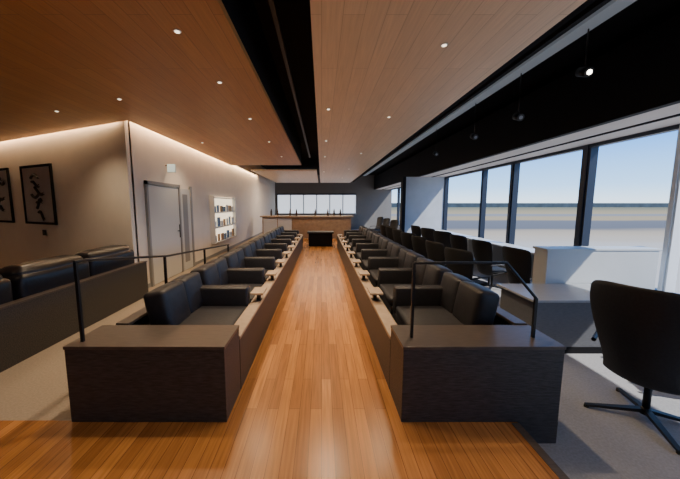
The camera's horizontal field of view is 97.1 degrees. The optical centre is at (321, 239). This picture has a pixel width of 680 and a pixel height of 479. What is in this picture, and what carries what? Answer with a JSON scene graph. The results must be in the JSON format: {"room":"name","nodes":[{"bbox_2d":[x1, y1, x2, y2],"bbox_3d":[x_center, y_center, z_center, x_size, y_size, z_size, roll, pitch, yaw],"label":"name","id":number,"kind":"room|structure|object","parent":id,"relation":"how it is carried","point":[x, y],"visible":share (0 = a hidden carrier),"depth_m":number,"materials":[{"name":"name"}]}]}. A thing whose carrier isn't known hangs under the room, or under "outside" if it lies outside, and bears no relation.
{"room":"airport lounge","nodes":[
{"label":"airport lounge","id":0,"kind":"room"},
{"bbox_2d":[0,121,138,267],"bbox_3d":[-6.466,-1.048,6.708,6.884,3.740,0.182,3,7,25],"label":"wall","id":1,"kind":"structure","parent":0,"point":[92,176],"depth_m":5.88,"materials":[{"name":"paint"}]},
{"bbox_2d":[0,168,14,222],"bbox_3d":[-7.670,-1.039,7.151,1.100,1.260,0.060,3,7,24],"label":"picture","id":2,"kind":"object","parent":1,"relation":"attached to","point":[6,201],"visible":1,"depth_m":7.02,"materials":[{"name":"paper"}]},
{"bbox_2d":[19,163,57,224],"bbox_3d":[-6.086,-0.956,6.437,1.250,1.260,0.060,3,7,24],"label":"picture","id":3,"kind":"object","parent":1,"relation":"attached to","point":[37,183],"visible":1,"depth_m":6.41,"materials":[{"name":"paper"}]},
{"bbox_2d":[0,262,148,372],"bbox_3d":[-3.120,1.050,2.236,0.080,0.600,6.200,0,7,0],"label":"wall","id":4,"kind":"structure","parent":0,"point":[28,328],"depth_m":3.54,"materials":[{"name":"brown wood"}]},
{"bbox_2d":[0,261,146,309],"bbox_3d":[-3.120,0.742,2.200,0.100,0.019,6.200,0,7,0],"label":"cap","id":5,"kind":"object","parent":4,"relation":"on","point":[21,300],"visible":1,"depth_m":3.54,"materials":[{"name":"brown wood"}]},
{"bbox_2d":[0,233,262,419],"bbox_3d":[-5.680,0.286,12.148,7.640,0.160,19.930,0,7,0],"label":"floor","id":6,"kind":"structure","parent":0,"point":[36,387],"depth_m":2.73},
{"bbox_2d":[0,275,12,304],"bbox_3d":[-3.593,0.824,2.672,0.846,0.949,0.999,0,7,0],"label":"leather sofa","id":7,"kind":"object","parent":6,"relation":"on","point":[6,295],"visible":0.41,"depth_m":3.03,"materials":[{"name":"black leather"}]},
{"bbox_2d":[0,255,89,300],"bbox_3d":[-3.593,0.704,3.705,0.846,0.949,0.999,0,7,0],"label":"leather sofa","id":8,"kind":"object","parent":6,"relation":"on","point":[27,278],"visible":0.48,"depth_m":3.45,"materials":[{"name":"black leather"}]},
{"bbox_2d":[0,255,82,276],"bbox_3d":[-3.370,0.356,3.665,0.337,0.249,0.937,0,7,0],"label":"pillow","id":9,"kind":"object","parent":8,"relation":"on","point":[61,265],"depth_m":3.52,"materials":[{"name":"black leather"}]},
{"bbox_2d":[75,245,134,276],"bbox_3d":[-3.593,0.589,4.699,0.846,0.949,0.999,0,7,0],"label":"leather sofa","id":10,"kind":"object","parent":6,"relation":"on","point":[95,267],"visible":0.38,"depth_m":4.50,"materials":[{"name":"black leather"}]},
{"bbox_2d":[75,245,129,258],"bbox_3d":[-3.370,0.241,4.659,0.337,0.249,0.937,0,7,0],"label":"pillow","id":11,"kind":"object","parent":10,"relation":"on","point":[113,250],"depth_m":4.54,"materials":[{"name":"black leather"}]},
{"bbox_2d":[0,0,300,164],"bbox_3d":[-5.110,-1.817,3.263,8.780,0.060,14.900,0,7,0],"label":"ceiling","id":12,"kind":"structure","parent":0,"point":[73,58],"depth_m":3.30,"materials":[{"name":"wood"}]},
{"bbox_2d":[221,0,300,161],"bbox_3d":[-0.760,-2.185,3.220,0.080,0.680,14.900,0,7,0],"label":"trim","id":13,"kind":"structure","parent":12,"relation":"attached to","point":[243,14],"depth_m":3.60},
{"bbox_2d":[128,121,275,283],"bbox_3d":[-3.435,-1.843,13.578,0.150,3.740,16.600,0,7,0],"label":"wall","id":14,"kind":"structure","parent":0,"point":[254,193],"depth_m":8.33,"materials":[{"name":"paint"}]},
{"bbox_2d":[144,180,154,286],"bbox_3d":[-3.334,-0.098,5.807,0.048,2.060,0.060,0,7,0],"label":"door frame","id":15,"kind":"structure","parent":14,"relation":"attached to","point":[146,191],"depth_m":5.78,"materials":[{"name":"grey"}]},
{"bbox_2d":[145,181,179,187],"bbox_3d":[-3.334,-1.161,6.338,0.048,0.070,1.360,0,7,0],"label":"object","id":16,"kind":"object","parent":14,"relation":"attached to","point":[149,182],"visible":0.93,"depth_m":6.23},
{"bbox_2d":[148,185,181,283],"bbox_3d":[-3.344,-0.138,6.457,0.028,1.970,1.240,0,7,0],"label":"door","id":17,"kind":"structure","parent":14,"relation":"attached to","point":[163,201],"depth_m":6.36,"materials":[{"name":"grey paint"}]},
{"bbox_2d":[178,185,183,271],"bbox_3d":[-3.334,-0.247,7.099,0.048,2.060,0.060,0,7,0],"label":"door frame","id":18,"kind":"structure","parent":14,"relation":"attached to","point":[179,197],"depth_m":7.09,"materials":[{"name":"grey"}]},
{"bbox_2d":[180,189,192,270],"bbox_3d":[-3.344,-0.248,7.411,0.028,1.970,0.560,0,7,0],"label":"door","id":19,"kind":"structure","parent":14,"relation":"in","point":[189,264],"depth_m":7.51,"materials":[{"name":"grey paint"}]},
{"bbox_2d":[182,194,189,261],"bbox_3d":[-3.326,-0.277,7.392,0.005,1.650,0.250,0,7,0],"label":"glass strip","id":20,"kind":"object","parent":19,"relation":"attached to","point":[184,196],"visible":1,"depth_m":7.39,"materials":[{"name":"grey"}]},
{"bbox_2d":[188,186,194,266],"bbox_3d":[-3.334,-0.320,7.724,0.048,2.060,0.080,0,7,0],"label":"door frame","id":21,"kind":"structure","parent":14,"relation":"attached to","point":[189,187],"depth_m":7.70,"materials":[{"name":"grey"}]},
{"bbox_2d":[148,232,262,287],"bbox_3d":[-3.353,-0.022,13.764,0.015,0.080,16.650,0,7,0],"label":"baseboard","id":22,"kind":"structure","parent":14,"relation":"attached to","point":[236,244],"depth_m":9.84,"materials":[{"name":"grey"}]},
{"bbox_2d":[209,195,236,243],"bbox_3d":[-3.279,-0.725,10.184,0.158,1.460,2.300,0,7,0],"label":"bookshelf","id":23,"kind":"object","parent":14,"relation":"attached to","point":[223,226],"visible":1,"depth_m":10.01,"materials":[{"name":"beige"}]},
{"bbox_2d":[216,223,236,228],"bbox_3d":[-3.279,-0.472,10.213,0.158,0.030,2.200,0,7,0],"label":"shelf","id":24,"kind":"object","parent":23,"relation":"attached to","point":[224,225],"depth_m":10.21,"materials":[{"name":"white laminate"}]},
{"bbox_2d":[216,235,236,243],"bbox_3d":[-3.279,-0.015,10.266,0.158,0.030,2.200,0,7,0],"label":"shelf","id":25,"kind":"object","parent":23,"relation":"attached to","point":[230,236],"depth_m":10.10,"materials":[{"name":"white laminate"}]},
{"bbox_2d":[0,420,558,478],"bbox_3d":[-4.025,1.780,-0.765,10.950,0.160,6.070,0,7,0],"label":"wood floor","id":26,"kind":"structure","parent":0,"point":[29,449],"depth_m":1.97,"materials":[{"name":"brown wood"}]},
{"bbox_2d":[63,325,240,421],"bbox_3d":[-1.275,1.038,2.378,1.160,0.588,0.395,0,7,0],"label":"partition","id":27,"kind":"object","parent":26,"relation":"on","point":[119,373],"depth_m":2.19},
{"bbox_2d":[73,244,228,341],"bbox_3d":[-1.775,0.543,3.999,0.024,1.201,3.581,0,7,0],"label":"handrail","id":28,"kind":"object","parent":27,"relation":"on","point":[75,263],"visible":0.8,"depth_m":2.26,"materials":[{"name":"black metal"}]},
{"bbox_2d":[512,423,569,478],"bbox_3d":[1.428,1.715,-0.788,0.056,0.034,6.040,0,7,0],"label":"step","id":29,"kind":"structure","parent":26,"relation":"attached to","point":[555,468],"depth_m":1.95,"materials":[{"name":"brown wood"}]},
{"bbox_2d":[251,169,317,182],"bbox_3d":[-1.550,-3.260,15.780,2.700,0.050,6.900,0,7,0],"label":"ceiling panel","id":30,"kind":"object","parent":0,"point":[276,175],"visible":1,"depth_m":14.44,"materials":[{"name":"brown wood"}]},
{"bbox_2d":[228,239,399,419],"bbox_3d":[-0.205,0.286,12.148,3.310,0.160,19.930,0,7,0],"label":"floor","id":31,"kind":"structure","parent":0,"point":[316,358],"depth_m":3.12,"materials":[{"name":"brown wood"}]},
{"bbox_2d":[116,235,302,388],"bbox_3d":[-1.222,0.507,6.929,1.056,0.600,8.750,0,7,0],"label":"platform","id":32,"kind":"object","parent":31,"relation":"on","point":[254,322],"visible":0.29,"depth_m":3.33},
{"bbox_2d":[143,272,249,324],"bbox_3d":[-1.220,0.687,3.084,0.799,0.564,0.852,0,7,0],"label":"lounge armchair","id":33,"kind":"object","parent":32,"relation":"on","point":[183,300],"visible":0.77,"depth_m":3.02,"materials":[{"name":"grey leather"}]},
{"bbox_2d":[143,281,190,324],"bbox_3d":[-1.460,0.635,2.865,0.260,0.410,0.429,0,7,0],"label":"cushion","id":34,"kind":"object","parent":33,"relation":"on","point":[169,303],"depth_m":2.72,"materials":[{"name":"grey leather"}]},
{"bbox_2d":[168,272,202,312],"bbox_3d":[-1.460,0.588,3.272,0.260,0.410,0.429,0,7,0],"label":"cushion","id":35,"kind":"object","parent":33,"relation":"on","point":[192,282],"depth_m":3.19,"materials":[{"name":"grey leather"}]},
{"bbox_2d":[179,306,246,324],"bbox_3d":[-1.140,0.832,3.031,0.638,0.132,0.708,0,7,0],"label":"seat cushion","id":36,"kind":"object","parent":33,"relation":"on","point":[200,315],"depth_m":3.02,"materials":[{"name":"grey leather"}]},
{"bbox_2d":[190,257,264,301],"bbox_3d":[-1.220,0.578,4.027,0.799,0.564,0.852,0,7,0],"label":"lounge armchair","id":37,"kind":"object","parent":32,"relation":"on","point":[216,271],"visible":0.52,"depth_m":4.22,"materials":[{"name":"grey leather"}]},
{"bbox_2d":[190,263,220,284],"bbox_3d":[-1.460,0.526,3.809,0.260,0.410,0.429,0,7,0],"label":"cushion","id":38,"kind":"object","parent":37,"relation":"on","point":[210,274],"depth_m":3.72,"materials":[{"name":"grey leather"}]},
{"bbox_2d":[205,257,228,284],"bbox_3d":[-1.460,0.479,4.216,0.260,0.410,0.429,0,7,0],"label":"cushion","id":39,"kind":"object","parent":37,"relation":"on","point":[221,263],"depth_m":4.14,"materials":[{"name":"grey leather"}]},
{"bbox_2d":[227,284,262,301],"bbox_3d":[-1.140,0.723,3.974,0.638,0.132,0.708,0,7,0],"label":"seat cushion","id":40,"kind":"object","parent":37,"relation":"on","point":[252,286],"depth_m":4.17,"materials":[{"name":"grey leather"}]},
{"bbox_2d":[218,248,274,281],"bbox_3d":[-1.220,0.469,4.971,0.799,0.564,0.852,0,7,0],"label":"lounge armchair","id":41,"kind":"object","parent":32,"relation":"on","point":[235,258],"visible":0.44,"depth_m":5.23,"materials":[{"name":"grey leather"}]},
{"bbox_2d":[218,252,239,267],"bbox_3d":[-1.460,0.416,4.752,0.260,0.410,0.429,0,7,0],"label":"cushion","id":42,"kind":"object","parent":41,"relation":"on","point":[232,258],"depth_m":4.66,"materials":[{"name":"grey leather"}]},
{"bbox_2d":[227,248,244,267],"bbox_3d":[-1.460,0.369,5.160,0.260,0.410,0.429,0,7,0],"label":"cushion","id":43,"kind":"object","parent":41,"relation":"on","point":[239,251],"depth_m":5.08,"materials":[{"name":"grey leather"}]},
{"bbox_2d":[250,287,266,300],"bbox_3d":[-0.740,0.653,3.549,0.150,0.115,0.260,0,7,0],"label":"side table","id":44,"kind":"object","parent":32,"relation":"on","point":[258,291],"visible":1,"depth_m":3.52,"materials":[{"name":"brown wood"}]},
{"bbox_2d":[236,242,281,267],"bbox_3d":[-1.220,0.359,5.915,0.799,0.564,0.852,0,7,0],"label":"lounge armchair","id":45,"kind":"object","parent":32,"relation":"on","point":[249,248],"visible":0.38,"depth_m":6.18,"materials":[{"name":"grey leather"}]},
{"bbox_2d":[236,244,252,256],"bbox_3d":[-1.460,0.307,5.696,0.260,0.410,0.429,0,7,0],"label":"cushion","id":46,"kind":"object","parent":45,"relation":"on","point":[247,248],"depth_m":5.61,"materials":[{"name":"grey leather"}]},
{"bbox_2d":[243,242,256,256],"bbox_3d":[-1.460,0.260,6.103,0.260,0.410,0.429,0,7,0],"label":"cushion","id":47,"kind":"object","parent":45,"relation":"on","point":[252,244],"depth_m":6.03,"materials":[{"name":"grey leather"}]},
{"bbox_2d":[249,237,286,257],"bbox_3d":[-1.220,0.250,6.859,0.799,0.564,0.852,0,7,0],"label":"lounge armchair","id":48,"kind":"object","parent":32,"relation":"on","point":[259,241],"visible":0.35,"depth_m":7.12,"materials":[{"name":"grey leather"}]},
{"bbox_2d":[249,239,261,248],"bbox_3d":[-1.460,0.198,6.640,0.260,0.410,0.429,0,7,0],"label":"cushion","id":49,"kind":"object","parent":48,"relation":"on","point":[258,244],"depth_m":6.54,"materials":[{"name":"grey leather"}]},
{"bbox_2d":[254,237,264,248],"bbox_3d":[-1.460,0.151,7.047,0.260,0.410,0.429,0,7,0],"label":"cushion","id":50,"kind":"object","parent":48,"relation":"on","point":[261,238],"depth_m":6.97,"materials":[{"name":"grey leather"}]},
{"bbox_2d":[259,233,290,250],"bbox_3d":[-1.220,0.141,7.802,0.799,0.564,0.852,0,7,0],"label":"lounge armchair","id":51,"kind":"object","parent":32,"relation":"on","point":[267,237],"visible":0.36,"depth_m":8.07,"materials":[{"name":"grey leather"}]},
{"bbox_2d":[266,230,293,244],"bbox_3d":[-1.220,0.032,8.746,0.799,0.564,0.852,0,7,0],"label":"lounge armchair","id":52,"kind":"object","parent":32,"relation":"on","point":[272,232],"visible":0.27,"depth_m":9.01,"materials":[{"name":"grey leather"}]},
{"bbox_2d":[260,215,352,238],"bbox_3d":[-0.700,-0.614,14.526,4.400,1.080,0.800,0,7,0],"label":"bar counter","id":53,"kind":"object","parent":31,"relation":"on","point":[337,224],"depth_m":14.19,"materials":[{"name":"brown wood"}]},
{"bbox_2d":[275,213,354,226],"bbox_3d":[-0.450,-1.374,21.530,5.700,0.980,0.090,0,7,0],"label":"countertop","id":54,"kind":"structure","parent":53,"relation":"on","point":[352,214],"depth_m":21.50,"materials":[{"name":"paint"}]},
{"bbox_2d":[307,231,333,245],"bbox_3d":[-0.040,-0.039,11.824,1.020,0.560,0.600,0,7,0],"label":"base cabinet","id":55,"kind":"object","parent":31,"relation":"on","point":[316,238],"visible":1,"depth_m":11.58,"materials":[{"name":"wood"}]},
{"bbox_2d":[275,175,391,228],"bbox_3d":[0.800,-2.773,21.876,8.600,4.020,0.100,0,7,0],"label":"wall","id":56,"kind":"structure","parent":0,"point":[371,204],"depth_m":21.76,"materials":[{"name":"paint"}]},
{"bbox_2d":[277,194,355,213],"bbox_3d":[-0.365,-2.565,21.644,5.730,1.480,0.390,0,7,0],"label":"display","id":57,"kind":"object","parent":56,"relation":"attached to","point":[304,203],"visible":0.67,"depth_m":21.77,"materials":[{"name":"white"}]},
{"bbox_2d":[400,177,405,231],"bbox_3d":[3.285,-1.069,12.158,0.130,2.869,0.300,0,7,0],"label":"wall partition edge","id":58,"kind":"object","parent":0,"point":[403,179],"depth_m":12.01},
{"bbox_2d":[405,177,444,236],"bbox_3d":[4.120,-1.069,12.158,1.540,2.869,0.200,0,7,0],"label":"wall partition","id":59,"kind":"structure","parent":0,"point":[424,195],"depth_m":12.01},
{"bbox_2d":[382,114,679,189],"bbox_3d":[4.380,-2.119,8.815,0.060,0.014,26.000,0,7,0],"label":"trim","id":60,"kind":"structure","parent":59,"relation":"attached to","point":[677,115],"depth_m":5.01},
{"bbox_2d":[310,0,586,182],"bbox_3d":[0.875,-2.311,7.534,1.910,0.060,23.500,0,7,0],"label":"ceiling","id":61,"kind":"structure","parent":0,"point":[374,60],"depth_m":2.87,"materials":[{"name":"wood"}]},
{"bbox_2d":[253,0,679,174],"bbox_3d":[-2.200,-3.220,8.688,14.800,0.100,26.000,0,7,0],"label":"ceiling","id":62,"kind":"structure","parent":0,"point":[294,16],"depth_m":4.50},
{"bbox_2d":[363,0,636,175],"bbox_3d":[3.103,-2.755,8.741,0.205,0.826,26.000,0,7,0],"label":"ceiling light","id":63,"kind":"object","parent":62,"relation":"attached to","point":[613,7],"depth_m":4.25,"materials":[{"name":"grey"}]},
{"bbox_2d":[351,229,679,478],"bbox_3d":[3.225,0.773,9.149,3.550,0.100,26.000,0,7,0],"label":"area rug","id":64,"kind":"object","parent":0,"point":[592,442],"depth_m":2.38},
{"bbox_2d":[392,229,402,245],"bbox_3d":[2.529,0.188,9.263,0.669,1.036,0.652,-2,7,-16],"label":"lounge chair","id":65,"kind":"object","parent":64,"relation":"on","point":[396,233],"visible":0.34,"depth_m":9.04,"materials":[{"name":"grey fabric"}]},
{"bbox_2d":[401,232,415,250],"bbox_3d":[2.534,0.305,8.258,0.669,1.036,0.652,-3,7,-26],"label":"lounge chair","id":66,"kind":"object","parent":64,"relation":"on","point":[406,240],"visible":0.27,"depth_m":8.04,"materials":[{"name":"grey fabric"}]},
{"bbox_2d":[411,235,427,258],"bbox_3d":[2.530,0.418,7.275,0.669,1.036,0.652,-2,7,-16],"label":"lounge chair","id":67,"kind":"object","parent":64,"relation":"on","point":[418,243],"visible":0.33,"depth_m":7.04,"materials":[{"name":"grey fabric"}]},
{"bbox_2d":[421,227,434,241],"bbox_3d":[3.531,0.143,9.550,0.684,1.060,0.667,-3,7,-23],"label":"lounge chair","id":68,"kind":"object","parent":64,"relation":"on","point":[427,233],"visible":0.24,"depth_m":9.29,"materials":[{"name":"grey fabric"}]},
{"bbox_2d":[337,235,526,388],"bbox_3d":[1.167,0.591,6.939,1.166,0.770,8.750,0,7,0],"label":"seating plinth","id":69,"kind":"object","parent":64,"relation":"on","point":[378,319],"visible":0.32,"depth_m":3.31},
{"bbox_2d":[346,228,370,244],"bbox_3d":[1.220,-0.077,9.690,0.799,0.564,0.852,0,7,0],"label":"lounge armchair","id":70,"kind":"object","parent":69,"relation":"on","point":[364,232],"visible":0.41,"depth_m":9.95,"materials":[{"name":"grey leather"}]},
{"bbox_2d":[349,230,376,250],"bbox_3d":[1.220,0.032,8.746,0.799,0.564,0.852,0,7,0],"label":"lounge armchair","id":71,"kind":"object","parent":69,"relation":"on","point":[369,232],"visible":0.38,"depth_m":9.01,"materials":[{"name":"grey leather"}]},
{"bbox_2d":[352,233,383,257],"bbox_3d":[1.220,0.141,7.802,0.799,0.564,0.852,0,7,0],"label":"lounge armchair","id":72,"kind":"object","parent":69,"relation":"on","point":[375,237],"visible":0.38,"depth_m":8.04,"materials":[{"name":"grey leather"}]},
{"bbox_2d":[356,237,393,265],"bbox_3d":[1.220,0.250,6.859,0.799,0.564,0.852,0,7,0],"label":"lounge armchair","id":73,"kind":"object","parent":69,"relation":"on","point":[383,241],"visible":0.43,"depth_m":7.12,"materials":[{"name":"grey leather"}]},
{"bbox_2d":[378,237,388,248],"bbox_3d":[1.460,0.151,7.047,0.260,0.410,0.429,0,7,0],"label":"cushion","id":74,"kind":"object","parent":73,"relation":"on","point":[381,238],"depth_m":6.97,"materials":[{"name":"grey leather"}]},
{"bbox_2d":[381,239,393,248],"bbox_3d":[1.460,0.198,6.640,0.260,0.410,0.429,0,7,0],"label":"cushion","id":75,"kind":"object","parent":73,"relation":"on","point":[384,243],"depth_m":6.54,"materials":[{"name":"grey leather"}]},
{"bbox_2d":[367,287,382,300],"bbox_3d":[0.630,0.653,3.549,0.150,0.115,0.260,0,7,0],"label":"side table","id":76,"kind":"object","parent":69,"relation":"on","point":[374,291],"visible":1,"depth_m":3.52,"materials":[{"name":"brown wood"}]},
{"bbox_2d":[361,242,406,276],"bbox_3d":[1.220,0.359,5.915,0.799,0.564,0.852,0,7,0],"label":"lounge armchair","id":77,"kind":"object","parent":69,"relation":"on","point":[393,248],"visible":0.48,"depth_m":6.15,"materials":[{"name":"grey leather"}]},
{"bbox_2d":[386,242,399,256],"bbox_3d":[1.460,0.260,6.103,0.260,0.410,0.429,0,7,0],"label":"cushion","id":78,"kind":"object","parent":77,"relation":"on","point":[390,244],"depth_m":6.02,"materials":[{"name":"grey leather"}]},
{"bbox_2d":[390,244,406,256],"bbox_3d":[1.460,0.307,5.696,0.260,0.410,0.429,0,7,0],"label":"cushion","id":79,"kind":"object","parent":77,"relation":"on","point":[395,248],"depth_m":5.61,"materials":[{"name":"grey leather"}]},
{"bbox_2d":[368,248,424,286],"bbox_3d":[1.220,0.469,4.971,0.799,0.564,0.852,0,7,0],"label":"lounge armchair","id":80,"kind":"object","parent":69,"relation":"on","point":[406,257],"visible":0.51,"depth_m":5.15,"materials":[{"name":"grey leather"}]},
{"bbox_2d":[369,269,377,284],"bbox_3d":[1.140,0.614,4.918,0.638,0.132,0.708,0,7,0],"label":"seat cushion","id":81,"kind":"object","parent":80,"relation":"on","point":[373,273],"depth_m":4.90,"materials":[{"name":"grey leather"}]},
{"bbox_2d":[398,248,415,267],"bbox_3d":[1.460,0.369,5.160,0.260,0.410,0.429,0,7,0],"label":"cushion","id":82,"kind":"object","parent":80,"relation":"on","point":[403,251],"depth_m":5.08,"materials":[{"name":"grey leather"}]},
{"bbox_2d":[403,252,424,267],"bbox_3d":[1.460,0.416,4.752,0.260,0.410,0.429,0,7,0],"label":"cushion","id":83,"kind":"object","parent":80,"relation":"on","point":[409,257],"depth_m":4.68,"materials":[{"name":"grey leather"}]},
{"bbox_2d":[378,257,452,313],"bbox_3d":[1.220,0.578,4.027,0.799,0.564,0.852,0,7,0],"label":"lounge armchair","id":84,"kind":"object","parent":69,"relation":"on","point":[426,274],"visible":0.5,"depth_m":4.13,"materials":[{"name":"grey leather"}]},
{"bbox_2d":[379,284,415,305],"bbox_3d":[1.140,0.723,3.974,0.638,0.132,0.708,0,7,0],"label":"seat cushion","id":85,"kind":"object","parent":84,"relation":"on","point":[387,289],"depth_m":3.95,"materials":[{"name":"grey leather"}]},
{"bbox_2d":[415,257,431,284],"bbox_3d":[1.460,0.479,4.216,0.260,0.410,0.429,0,7,0],"label":"cushion","id":86,"kind":"object","parent":84,"relation":"on","point":[420,268],"depth_m":4.14,"materials":[{"name":"grey leather"}]},
{"bbox_2d":[422,264,452,284],"bbox_3d":[1.460,0.526,3.809,0.260,0.410,0.429,0,7,0],"label":"cushion","id":87,"kind":"object","parent":84,"relation":"on","point":[432,274],"depth_m":3.71,"materials":[{"name":"grey leather"}]},
{"bbox_2d":[393,272,499,324],"bbox_3d":[1.220,0.687,3.084,0.799,0.564,0.852,0,7,0],"label":"lounge armchair","id":88,"kind":"object","parent":69,"relation":"on","point":[458,300],"visible":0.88,"depth_m":3.03,"materials":[{"name":"grey leather"}]},
{"bbox_2d":[396,306,463,324],"bbox_3d":[1.140,0.832,3.031,0.638,0.132,0.708,0,7,0],"label":"seat cushion","id":89,"kind":"object","parent":88,"relation":"on","point":[423,315],"depth_m":3.03,"materials":[{"name":"grey leather"}]},
{"bbox_2d":[440,272,474,312],"bbox_3d":[1.460,0.588,3.272,0.260,0.410,0.429,0,7,0],"label":"cushion","id":90,"kind":"object","parent":88,"relation":"on","point":[450,282],"depth_m":3.19,"materials":[{"name":"grey leather"}]},
{"bbox_2d":[452,281,499,324],"bbox_3d":[1.460,0.635,2.865,0.260,0.410,0.429,0,7,0],"label":"cushion","id":91,"kind":"object","parent":88,"relation":"on","point":[473,303],"depth_m":2.72,"materials":[{"name":"grey leather"}]},
{"bbox_2d":[425,240,446,267],"bbox_3d":[2.529,0.533,6.284,0.669,1.036,0.652,-2,7,-15],"label":"lounge chair","id":92,"kind":"object","parent":64,"relation":"on","point":[435,250],"visible":0.32,"depth_m":6.04,"materials":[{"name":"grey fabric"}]},
{"bbox_2d":[433,230,451,265],"bbox_3d":[3.534,0.270,8.452,0.684,1.060,0.667,-3,7,-28],"label":"lounge chair","id":93,"kind":"object","parent":64,"relation":"on","point":[443,237],"visible":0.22,"depth_m":8.19,"materials":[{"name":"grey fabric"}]},
{"bbox_2d":[450,234,479,276],"bbox_3d":[3.526,0.395,7.379,0.684,1.060,0.667,-1,7,-12],"label":"lounge chair","id":94,"kind":"object","parent":64,"relation":"on","point":[457,241],"visible":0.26,"depth_m":7.14,"materials":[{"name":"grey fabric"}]},
{"bbox_2d":[444,247,489,285],"bbox_3d":[2.533,0.649,5.281,0.669,1.036,0.652,-3,7,-23],"label":"lounge chair","id":95,"kind":"object","parent":64,"relation":"on","point":[451,254],"visible":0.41,"depth_m":5.04,"materials":[{"name":"grey fabric"}]},
{"bbox_2d":[472,279,487,285],"bbox_3d":[2.624,0.757,5.333,0.422,0.090,0.466,-3,7,-23],"label":"seat cushion","id":96,"kind":"object","parent":95,"relation":"on","point":[483,283],"depth_m":5.18,"materials":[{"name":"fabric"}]},
{"bbox_2d":[389,325,565,442],"bbox_3d":[1.170,1.123,2.387,1.170,0.760,0.395,0,7,0],"label":"partition","id":97,"kind":"object","parent":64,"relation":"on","point":[442,373],"depth_m":2.20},
{"bbox_2d":[410,261,537,337],"bbox_3d":[1.155,0.457,2.268,0.950,0.590,0.022,0,7,0],"label":"handrail","id":98,"kind":"object","parent":97,"relation":"on","point":[535,301],"visible":1,"depth_m":2.25,"materials":[{"name":"black metal"}]},
{"bbox_2d":[436,230,534,277],"bbox_3d":[4.655,0.399,8.603,0.410,0.770,7.000,0,7,0],"label":"countertop","id":99,"kind":"structure","parent":64,"relation":"on","point":[497,256],"depth_m":7.90,"materials":[{"name":"laminate"}]},
{"bbox_2d":[472,239,506,289],"bbox_3d":[3.525,0.520,6.293,0.684,1.060,0.667,-1,7,-7],"label":"lounge chair","id":100,"kind":"object","parent":64,"relation":"on","point":[482,250],"visible":0.88,"depth_m":6.12,"materials":[{"name":"grey fabric"}]},
{"bbox_2d":[492,266,505,273],"bbox_3d":[3.627,0.634,6.318,0.432,0.092,0.477,-1,7,-7],"label":"seat cushion","id":101,"kind":"object","parent":100,"relation":"on","point":[495,269],"depth_m":6.10,"materials":[{"name":"grey fabric"}]},
{"bbox_2d":[502,246,531,283],"bbox_3d":[3.526,0.647,5.198,0.684,1.060,0.667,-1,7,-8],"label":"lounge chair","id":102,"kind":"object","parent":64,"relation":"on","point":[519,259],"visible":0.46,"depth_m":5.00,"materials":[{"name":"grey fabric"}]},
{"bbox_2d":[496,284,601,353],"bbox_3d":[3.305,0.995,3.885,1.690,0.670,0.750,0,7,0],"label":"desk","id":103,"kind":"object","parent":64,"relation":"on","point":[564,312],"depth_m":3.58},
{"bbox_2d":[532,246,662,289],"bbox_3d":[3.945,0.691,4.383,1.610,1.160,0.290,0,7,0],"label":"wall","id":104,"kind":"structure","parent":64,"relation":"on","point":[636,266],"depth_m":4.21,"materials":[{"name":"paint"}]},
{"bbox_2d":[584,280,679,454],"bbox_3d":[2.624,0.910,2.407,0.760,1.178,0.679,-3,7,-24],"label":"lounge chair","id":105,"kind":"object","parent":64,"relation":"on","point":[637,331],"visible":1,"depth_m":2.25,"materials":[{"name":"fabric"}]},
{"bbox_2d":[374,13,679,189],"bbox_3d":[3.850,-2.584,8.761,0.100,0.920,26.000,0,7,0],"label":"ceiling beam","id":106,"kind":"structure","parent":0,"point":[641,75],"depth_m":4.44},
{"bbox_2d":[375,103,679,189],"bbox_3d":[4.525,-2.177,8.808,1.250,0.100,26.000,0,7,0],"label":"ceiling","id":107,"kind":"structure","parent":0,"point":[671,110],"depth_m":5.01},
{"bbox_3d":[-2.250,0.227,-4.051,14.700,4.020,0.100,0,7,0],"label":"wall","id":108,"kind":"structure","parent":0,"visible":0},
{"bbox_2d":[268,0,309,157],"bbox_3d":[-0.400,-1.983,3.042,0.040,0.040,14.500,0,7,0],"label":"track","id":109,"kind":"object","parent":108,"relation":"attached to","point":[271,2],"visible":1,"depth_m":3.26,"materials":[{"name":"black metal"}]},
{"bbox_2d":[353,0,610,181],"bbox_3d":[1.975,-2.273,7.287,0.050,0.040,23.000,0,7,0],"label":"track","id":110,"kind":"object","parent":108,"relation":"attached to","point":[597,4],"visible":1,"depth_m":2.92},
{"bbox_2d":[389,124,679,292],"bbox_3d":[4.973,-0.935,8.952,0.145,2.400,26.000,0,7,0],"label":"window","id":111,"kind":"structure","parent":108,"relation":"in","point":[673,257],"depth_m":5.57,"materials":[{"name":"white"}]},
{"bbox_2d":[506,162,513,242],"bbox_3d":[4.894,-0.799,7.820,0.019,2.390,0.080,0,7,0],"label":"window mullion","id":112,"kind":"object","parent":111,"relation":"attached to","point":[512,163],"visible":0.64,"depth_m":7.79,"materials":[{"name":"grey"}]},
{"bbox_2d":[574,145,588,245],"bbox_3d":[4.894,-0.551,5.674,0.019,2.390,0.090,0,7,0],"label":"window mullion","id":113,"kind":"object","parent":111,"relation":"attached to","point":[586,147],"visible":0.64,"depth_m":5.64,"materials":[{"name":"grey"}]},
{"bbox_2d":[658,126,679,290],"bbox_3d":[4.894,-0.381,4.204,0.019,2.390,0.050,0,7,0],"label":"window mullion","id":114,"kind":"object","parent":111,"relation":"attached to","point":[677,157],"visible":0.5,"depth_m":4.20,"materials":[{"name":"white"}]},
{"label":"outside","id":115,"kind":"structure","parent":0,"visible":0},
{"bbox_2d":[391,207,679,293],"bbox_3d":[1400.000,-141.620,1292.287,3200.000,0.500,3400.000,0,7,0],"label":"ground","id":116,"kind":"structure","parent":115,"point":[535,226],"depth_m":110.83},
{"bbox_2d":[391,203,668,206],"bbox_3d":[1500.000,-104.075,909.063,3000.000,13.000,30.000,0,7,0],"label":"tree","id":117,"kind":"object","parent":116,"relation":"on","point":[393,204],"depth_m":894.35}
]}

